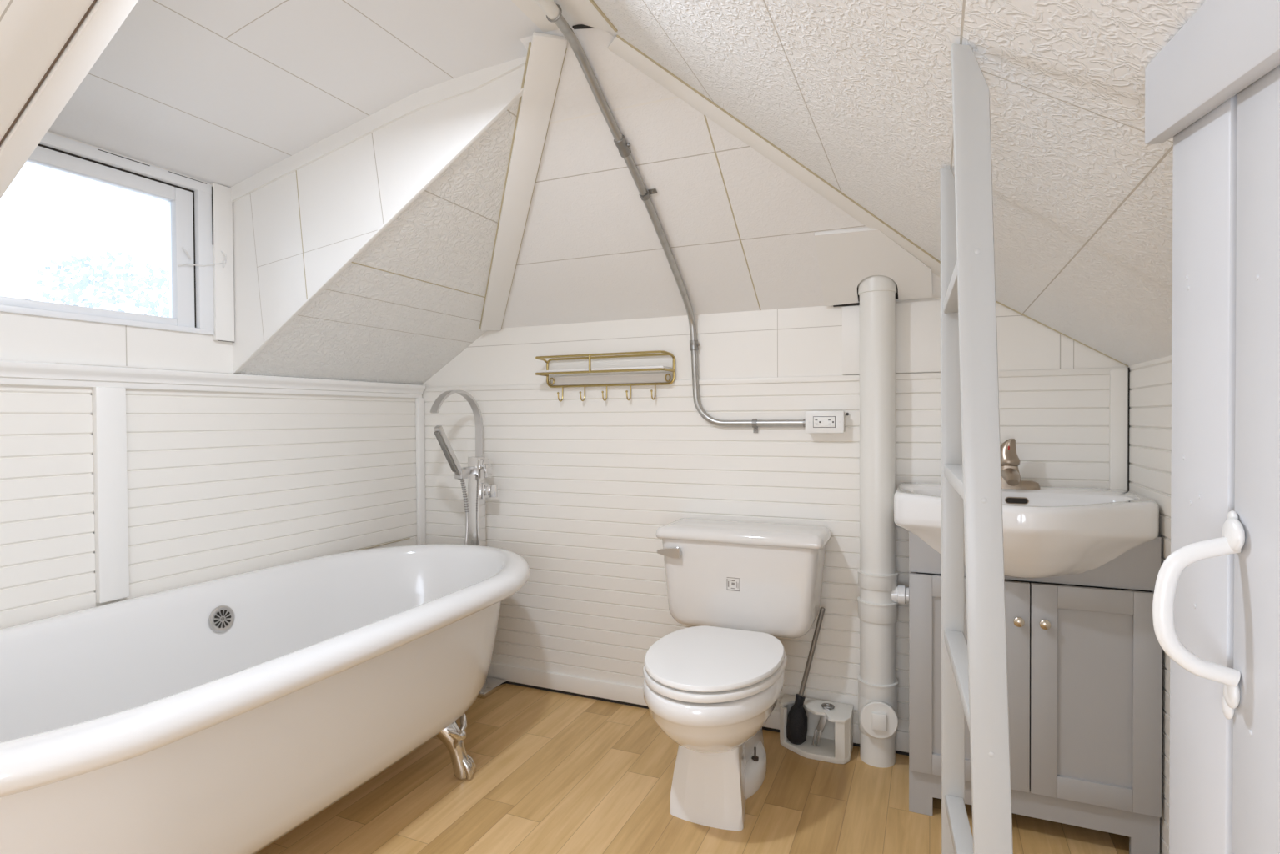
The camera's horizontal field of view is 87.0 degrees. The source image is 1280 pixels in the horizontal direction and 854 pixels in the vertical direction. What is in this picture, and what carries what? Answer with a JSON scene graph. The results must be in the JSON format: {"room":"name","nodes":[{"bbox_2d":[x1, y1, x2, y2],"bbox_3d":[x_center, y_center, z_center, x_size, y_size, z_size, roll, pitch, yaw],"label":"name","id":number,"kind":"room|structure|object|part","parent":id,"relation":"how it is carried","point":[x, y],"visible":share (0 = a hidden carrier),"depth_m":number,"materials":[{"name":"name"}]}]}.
{"room":"bathroom","nodes":[
{"label":"bathroom","id":0,"kind":"room"},
{"bbox_2d":[0,0,97,145],"bbox_3d":[-1.375,-0.526,0.443,1.224,0.765,1.640,0,1,23],"label":"ceiling","id":1,"kind":"structure","parent":0,"point":[33,32],"depth_m":1.08,"materials":[{"name":"white paint"}]},
{"bbox_2d":[0,130,416,628],"bbox_3d":[-1.653,0.168,1.470,0.100,1.840,3.282,0,1,23],"label":"wall","id":2,"kind":"structure","parent":0,"point":[220,484],"depth_m":2.01,"materials":[{"name":"white paint"}]},
{"bbox_2d":[0,0,138,199],"bbox_3d":[-1.044,-0.542,1.171,1.195,0.753,0.042,0,1,23],"label":"trim","id":3,"kind":"structure","parent":2,"relation":"attached to","point":[105,18],"depth_m":1.14,"materials":[{"name":"white paint"}]},
{"bbox_2d":[91,386,129,602],"bbox_3d":[-1.433,0.181,1.828,0.020,0.577,0.073,0,1,23],"label":"trim","id":4,"kind":"structure","parent":2,"relation":"attached to","point":[109,431],"depth_m":1.82,"materials":[{"name":"white paint"}]},
{"bbox_2d":[0,131,234,342],"bbox_3d":[-1.476,-0.507,1.832,0.116,0.487,0.718,0,1,23],"label":"window","id":5,"kind":"structure","parent":2,"relation":"in","point":[200,213],"depth_m":2.01,"materials":[{"name":"white paint"}]},
{"bbox_3d":[-1.495,-0.288,1.809,0.100,0.016,0.655,0,1,23],"label":"sill","id":6,"kind":"part","parent":5,"relation":"part of","materials":[{"name":"white paint"}]},
{"bbox_3d":[-1.310,-0.513,2.118,0.017,0.485,0.061,0,1,23],"label":"casing","id":7,"kind":"part","parent":5,"relation":"part of","materials":[{"name":"white paint"}]},
{"bbox_2d":[56,325,227,373],"bbox_3d":[-1.397,-0.228,1.937,0.003,0.124,0.476,0,1,23],"label":"trim","id":8,"kind":"structure","parent":2,"relation":"attached to","point":[126,325],"depth_m":1.87,"materials":[{"name":"white wood"}]},
{"bbox_2d":[0,360,425,397],"bbox_3d":[-1.593,-0.129,1.439,0.034,0.058,3.262,0,1,23],"label":"trim","id":9,"kind":"structure","parent":2,"relation":"attached to","point":[22,373],"depth_m":1.99,"materials":[{"name":"white paint"}]},
{"bbox_2d":[235,87,523,371],"bbox_3d":[-0.767,-0.530,1.919,1.127,0.707,0.015,0,1,23],"label":"trim","id":10,"kind":"structure","parent":2,"relation":"attached to","point":[519,94],"depth_m":1.89,"materials":[{"name":"white paint"}]},
{"bbox_2d":[357,537,410,550],"bbox_3d":[-1.391,0.492,1.944,0.005,0.002,2.050,0,1,23],"label":"trim","id":11,"kind":"structure","parent":2,"relation":"attached to","point":[408,538],"depth_m":2.75,"materials":[{"name":"beige wood"}]},
{"bbox_2d":[415,397,426,544],"bbox_3d":[-0.952,0.417,2.937,0.022,1.090,0.038,0,1,23],"label":"trim","id":12,"kind":"structure","parent":2,"relation":"attached to","point":[419,402],"depth_m":2.92,"materials":[{"name":"white paint"}]},
{"bbox_2d":[48,0,542,187],"bbox_3d":[-1.174,-0.825,0.774,1.331,0.178,2.416,0,1,23],"label":"ceiling","id":13,"kind":"structure","parent":0,"point":[223,92],"depth_m":1.65,"materials":[{"name":"white"}]},
{"bbox_2d":[233,98,519,385],"bbox_3d":[-0.611,-0.527,2.340,1.183,0.739,0.896,0,1,23],"label":"ceiling","id":14,"kind":"structure","parent":0,"point":[411,302],"depth_m":2.20,"materials":[{"name":"white paint"}]},
{"bbox_2d":[232,65,525,373],"bbox_3d":[-0.733,-0.551,1.904,1.244,0.765,0.001,0,1,23],"label":"wall","id":15,"kind":"structure","parent":0,"point":[291,233],"depth_m":1.98,"materials":[{"name":"white paint"}]},
{"bbox_2d":[230,55,526,202],"bbox_3d":[-0.779,-0.822,1.916,1.150,0.223,0.010,0,1,23],"label":"trim","id":16,"kind":"structure","parent":15,"relation":"attached to","point":[473,81],"depth_m":1.89,"materials":[{"name":"white paint"}]},
{"bbox_2d":[255,683,1129,853],"bbox_3d":[-0.422,1.114,0.955,2.768,0.050,3.482,0,1,23],"label":"floor","id":17,"kind":"structure","parent":0,"point":[554,772],"depth_m":1.92,"materials":[{"name":"brown wood"}]},
{"bbox_2d":[0,543,529,853],"bbox_3d":[-0.983,0.775,1.764,0.892,0.618,1.873,0,1,23],"label":"bathtub","id":18,"kind":"object","parent":17,"relation":"on","point":[224,715],"visible":1,"depth_m":1.59,"materials":[{"name":"white ceramic"}]},
{"bbox_2d":[430,390,506,698],"bbox_3d":[-0.691,0.460,2.650,0.183,1.209,0.325,0,1,23],"label":"tub filler","id":19,"kind":"object","parent":17,"relation":"on","point":[479,468],"visible":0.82,"depth_m":2.71,"materials":[{"name":"silver metal"}]},
{"bbox_3d":[-0.709,-0.004,2.625,0.032,0.279,0.281,0,1,23],"label":"spout","id":20,"kind":"part","parent":19,"relation":"part of","materials":[{"name":"silver metal"}]},
{"bbox_3d":[-0.620,0.165,2.712,0.042,0.073,0.040,0,1,23],"label":"valve handle","id":21,"kind":"part","parent":19,"relation":"part of","materials":[{"name":"silver metal"}]},
{"bbox_3d":[-0.605,0.257,2.710,0.072,0.063,0.032,0,1,23],"label":"valve handle","id":22,"kind":"part","parent":19,"relation":"part of","materials":[{"name":"silver metal"}]},
{"bbox_3d":[-0.658,1.052,2.741,0.172,0.022,0.150,0,1,23],"label":"plate","id":23,"kind":"part","parent":19,"relation":"part of","materials":[{"name":"silver metal"}]},
{"bbox_2d":[642,517,831,830],"bbox_3d":[0.239,0.703,2.018,0.554,0.732,0.773,0,1,23],"label":"toilet","id":24,"kind":"object","parent":17,"relation":"on","point":[712,685],"visible":1,"depth_m":1.98,"materials":[{"name":"white ceramic"}]},
{"bbox_3d":[0.098,0.418,2.256,0.082,0.034,0.027,0,1,23],"label":"flush lever","id":25,"kind":"part","parent":24,"relation":"part of","materials":[{"name":"silver metal"}]},
{"bbox_3d":[0.203,0.639,1.882,0.374,0.018,0.478,0,1,23],"label":"lid","id":26,"kind":"part","parent":24,"relation":"part of","materials":[{"name":"white plastic"}]},
{"bbox_3d":[0.198,0.664,1.871,0.378,0.022,0.464,0,1,23],"label":"seat","id":27,"kind":"part","parent":24,"relation":"part of","materials":[{"name":"white plastic"}]},
{"bbox_3d":[0.345,0.353,2.265,0.554,0.042,0.224,0,1,23],"label":"tank lid","id":28,"kind":"part","parent":24,"relation":"part of","materials":[{"name":"white ceramic"}]},
{"bbox_3d":[0.345,0.520,2.271,0.524,0.298,0.195,0,1,23],"label":"tank","id":29,"kind":"part","parent":24,"relation":"part of","materials":[{"name":"white ceramic"}]},
{"bbox_2d":[779,694,853,763],"bbox_3d":[0.575,0.993,2.219,0.232,0.142,0.135,0,1,23],"label":"caddy","id":30,"kind":"object","parent":17,"relation":"on","point":[835,745],"visible":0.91,"depth_m":2.20,"materials":[{"name":"white plastic"}]},
{"bbox_2d":[786,607,824,744],"bbox_3d":[0.543,0.818,2.221,0.123,0.452,0.068,0,1,23],"label":"toilet brush","id":31,"kind":"object","parent":30,"relation":"in","point":[796,725],"visible":1,"depth_m":2.22,"materials":[{"name":"black plastic"}]},
{"bbox_3d":[0.566,0.745,2.227,0.087,0.305,0.017,0,1,14],"label":"handle","id":32,"kind":"part","parent":31,"relation":"part of","materials":[{"name":"silver metal"}]},
{"bbox_2d":[811,702,834,746],"bbox_3d":[0.599,0.975,2.207,0.077,0.127,0.038,-1,1,-24],"label":"tool","id":33,"kind":"object","parent":30,"relation":"in","point":[822,720],"visible":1,"depth_m":2.20,"materials":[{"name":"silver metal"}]},
{"bbox_2d":[857,275,908,767],"bbox_3d":[0.764,0.283,2.126,0.157,1.562,0.161,0,1,23],"label":"pipe","id":34,"kind":"object","parent":17,"relation":"on","point":[878,599],"visible":0.93,"depth_m":2.10,"materials":[{"name":"white plastic"}]},
{"bbox_2d":[940,43,1013,853],"bbox_3d":[0.497,0.312,1.002,0.089,1.540,0.465,0,1,23],"label":"ladder","id":35,"kind":"object","parent":17,"relation":"on","point":[975,685],"visible":1,"depth_m":0.79,"materials":[{"name":"grey paint"}]},
{"bbox_2d":[908,531,1162,853],"bbox_3d":[1.062,0.665,1.885,0.569,0.800,0.368,0,1,23],"label":"vanity cabinet","id":36,"kind":"object","parent":17,"relation":"on","point":[1084,652],"visible":0.77,"depth_m":1.71,"materials":[{"name":"grey paint"}]},
{"bbox_3d":[0.876,0.674,1.806,0.176,0.434,0.008,0,1,23],"label":"door panel","id":37,"kind":"part","parent":36,"relation":"part of","materials":[{"name":"grey paint"}]},
{"bbox_3d":[0.875,0.674,1.803,0.288,0.542,0.018,0,1,23],"label":"door","id":38,"kind":"part","parent":36,"relation":"part of","materials":[{"name":"grey paint"}]},
{"bbox_3d":[0.974,0.500,1.734,0.025,0.025,0.025,0,1,23],"label":"knob","id":39,"kind":"part","parent":36,"relation":"part of","materials":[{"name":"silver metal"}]},
{"bbox_2d":[893,481,1159,578],"bbox_3d":[1.008,0.282,1.809,0.612,0.201,0.541,0,1,23],"label":"sink","id":40,"kind":"object","parent":36,"relation":"in","point":[1048,531],"visible":0.73,"depth_m":1.62,"materials":[{"name":"white ceramic"}]},
{"bbox_2d":[1000,438,1039,489],"bbox_3d":[1.059,0.107,1.929,0.160,0.145,0.151,0,1,23],"label":"faucet","id":41,"kind":"object","parent":40,"relation":"on","point":[1010,461],"visible":0.8,"depth_m":1.95,"materials":[{"name":"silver metal"}]},
{"bbox_3d":[1.077,0.073,1.971,0.060,0.079,0.056,0,1,23],"label":"lever","id":42,"kind":"part","parent":41,"relation":"part of","materials":[{"name":"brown metal"}]},
{"bbox_3d":[1.078,0.167,1.972,0.160,0.024,0.052,0,1,23],"label":"plate","id":43,"kind":"part","parent":41,"relation":"part of","materials":[{"name":"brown metal"}]},
{"bbox_3d":[1.007,0.334,1.758,0.569,0.132,0.016,0,1,23],"label":"panel","id":44,"kind":"part","parent":36,"relation":"part of","materials":[{"name":"grey paint"}]},
{"bbox_3d":[1.027,0.500,1.711,0.025,0.025,0.025,0,1,23],"label":"knob","id":45,"kind":"part","parent":36,"relation":"part of","materials":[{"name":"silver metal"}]},
{"bbox_3d":[1.138,0.674,1.693,0.164,0.434,0.008,0,1,23],"label":"door panel","id":46,"kind":"part","parent":36,"relation":"part of","materials":[{"name":"grey paint"}]},
{"bbox_3d":[1.137,0.674,1.690,0.276,0.542,0.018,0,1,23],"label":"door","id":47,"kind":"part","parent":36,"relation":"part of","materials":[{"name":"grey paint"}]},
{"bbox_2d":[1144,0,1279,853],"bbox_3d":[0.415,0.362,0.434,0.077,1.418,0.499,0,1,19],"label":"door","id":48,"kind":"structure","parent":17,"relation":"on","point":[1213,88],"depth_m":0.54,"materials":[{"name":"white paint"}]},
{"bbox_3d":[0.440,0.149,0.534,0.057,0.166,0.033,0,1,23],"label":"handle","id":49,"kind":"part","parent":48,"relation":"part of","materials":[{"name":"white"}]},
{"bbox_2d":[501,25,940,328],"bbox_3d":[0.031,-0.663,2.018,1.909,0.555,0.974,0,1,23],"label":"ceiling","id":50,"kind":"structure","parent":0,"point":[740,229],"depth_m":2.04,"materials":[{"name":"white tile"}]},
{"bbox_2d":[534,0,803,432],"bbox_3d":[0.132,-0.448,1.805,0.418,0.957,1.235,0,1,23],"label":"conduit","id":51,"kind":"object","parent":50,"relation":"attached to","point":[553,11],"visible":0.98,"depth_m":1.96,"materials":[{"name":"silver metal"}]},
{"bbox_2d":[421,297,1128,731],"bbox_3d":[0.243,0.251,2.494,2.608,1.620,0.100,0,1,23],"label":"wall","id":52,"kind":"structure","parent":0,"point":[586,488],"depth_m":2.50,"materials":[{"name":"white paint"}]},
{"bbox_2d":[479,32,567,330],"bbox_3d":[-0.411,-0.657,2.172,0.082,0.539,1.257,-1,1,-19],"label":"trim","id":53,"kind":"structure","parent":52,"relation":"attached to","point":[547,52],"depth_m":1.93,"materials":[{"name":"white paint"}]},
{"bbox_2d":[534,350,675,401],"bbox_3d":[-0.141,-0.185,2.532,0.546,0.173,0.110,0,1,23],"label":"wall shelf","id":54,"kind":"object","parent":52,"relation":"attached to","point":[584,381],"visible":1,"depth_m":2.54,"materials":[{"name":"gold metal"}]},
{"bbox_3d":[-0.120,-0.183,2.580,0.512,0.034,0.004,0,1,23],"label":"panel","id":55,"kind":"part","parent":54,"relation":"part of","materials":[{"name":"white"}]},
{"bbox_2d":[486,662,908,755],"bbox_3d":[0.228,1.024,2.459,2.548,0.077,0.022,0,1,23],"label":"baseboard","id":56,"kind":"structure","parent":52,"relation":"attached to","point":[623,694],"depth_m":2.63,"materials":[{"name":"white paint"}]},
{"bbox_2d":[607,35,940,277],"bbox_3d":[0.475,-0.654,1.815,1.183,0.502,0.058,-1,1,-24],"label":"trim","id":57,"kind":"structure","parent":52,"relation":"attached to","point":[617,46],"depth_m":1.74,"materials":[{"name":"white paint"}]},
{"bbox_2d":[426,366,1127,391],"bbox_3d":[0.233,-0.162,2.436,2.536,0.020,0.010,0,1,23],"label":"trim","id":58,"kind":"structure","parent":52,"relation":"attached to","point":[1091,371],"depth_m":2.29,"materials":[{"name":"white paint"}]},
{"bbox_2d":[803,411,848,432],"bbox_3d":[0.616,-0.017,2.245,0.148,0.073,0.061,0,1,23],"label":"outlet box","id":59,"kind":"object","parent":52,"relation":"attached to","point":[815,421],"visible":1,"depth_m":2.22,"materials":[{"name":"white plastic"}]},
{"bbox_2d":[813,416,835,427],"bbox_3d":[0.606,-0.016,2.220,0.072,0.037,0.004,0,1,23],"label":"receptacle","id":60,"kind":"object","parent":59,"relation":"attached to","point":[818,421],"depth_m":2.22,"materials":[{"name":"white plastic"}]},
{"bbox_2d":[833,284,898,306],"bbox_3d":[0.715,-0.439,2.155,0.204,0.079,0.127,0,1,23],"label":"trim","id":61,"kind":"structure","parent":52,"relation":"attached to","point":[896,293],"depth_m":2.21,"materials":[{"name":"grey"}]},
{"bbox_2d":[814,227,932,306],"bbox_3d":[0.711,-0.488,2.055,0.331,0.175,0.294,0,1,23],"label":"panel","id":62,"kind":"object","parent":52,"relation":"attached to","point":[845,257],"depth_m":2.04,"materials":[{"name":"white paint"}]},
{"bbox_2d":[842,300,940,374],"bbox_3d":[0.862,-0.287,2.162,0.413,0.226,0.011,0,1,23],"label":"wall panel","id":63,"kind":"object","parent":52,"relation":"attached to","point":[918,323],"depth_m":2.16,"materials":[{"name":"white paint"}]},
{"bbox_2d":[995,301,1128,366],"bbox_3d":[1.226,-0.292,2.005,0.379,0.239,0.007,0,1,23],"label":"trim","id":64,"kind":"structure","parent":52,"relation":"attached to","point":[996,301],"depth_m":2.00,"materials":[{"name":"beige wood"}]},
{"bbox_2d":[1109,369,1128,490],"bbox_3d":[1.380,0.408,1.947,0.043,1.148,0.015,0,1,23],"label":"trim","id":65,"kind":"structure","parent":52,"relation":"attached to","point":[1118,378],"depth_m":1.94,"materials":[{"name":"white paint"}]},
{"bbox_2d":[593,0,1206,366],"bbox_3d":[0.198,-0.525,0.674,1.267,0.792,3.312,0,1,23],"label":"ceiling","id":66,"kind":"structure","parent":0,"point":[857,92],"depth_m":1.07,"materials":[{"name":"white paint"}]},
{"bbox_2d":[511,0,617,33],"bbox_3d":[-0.597,-0.892,0.494,0.192,0.052,2.322,0,1,23],"label":"trim","id":67,"kind":"structure","parent":66,"relation":"attached to","point":[579,14],"depth_m":1.50,"materials":[{"name":"white paint"}]},
{"bbox_2d":[589,0,617,31],"bbox_3d":[-0.510,-0.867,0.448,0.009,0.008,2.305,0,1,23],"label":"trim","id":68,"kind":"structure","parent":66,"relation":"attached to","point":[592,2],"depth_m":1.44,"materials":[{"name":"beige wood"}]},
{"bbox_2d":[1128,355,1171,853],"bbox_3d":[0.798,0.470,0.416,0.100,1.237,3.282,0,1,23],"label":"wall","id":69,"kind":"structure","parent":0,"point":[1150,422],"depth_m":1.68,"materials":[{"name":"white paint"}]},
{"bbox_2d":[1127,367,1129,491],"bbox_3d":[1.395,0.022,1.926,0.004,0.382,0.006,0,1,23],"label":"trim","id":70,"kind":"structure","parent":69,"relation":"attached to","point":[1128,368],"depth_m":1.92,"materials":[{"name":"grey wood"}]},
{"label":"outside","id":71,"kind":"structure","parent":0,"visible":0},
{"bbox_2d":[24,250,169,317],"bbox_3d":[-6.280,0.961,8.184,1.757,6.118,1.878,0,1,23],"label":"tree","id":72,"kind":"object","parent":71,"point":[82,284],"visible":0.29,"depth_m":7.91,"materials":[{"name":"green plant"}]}
]}

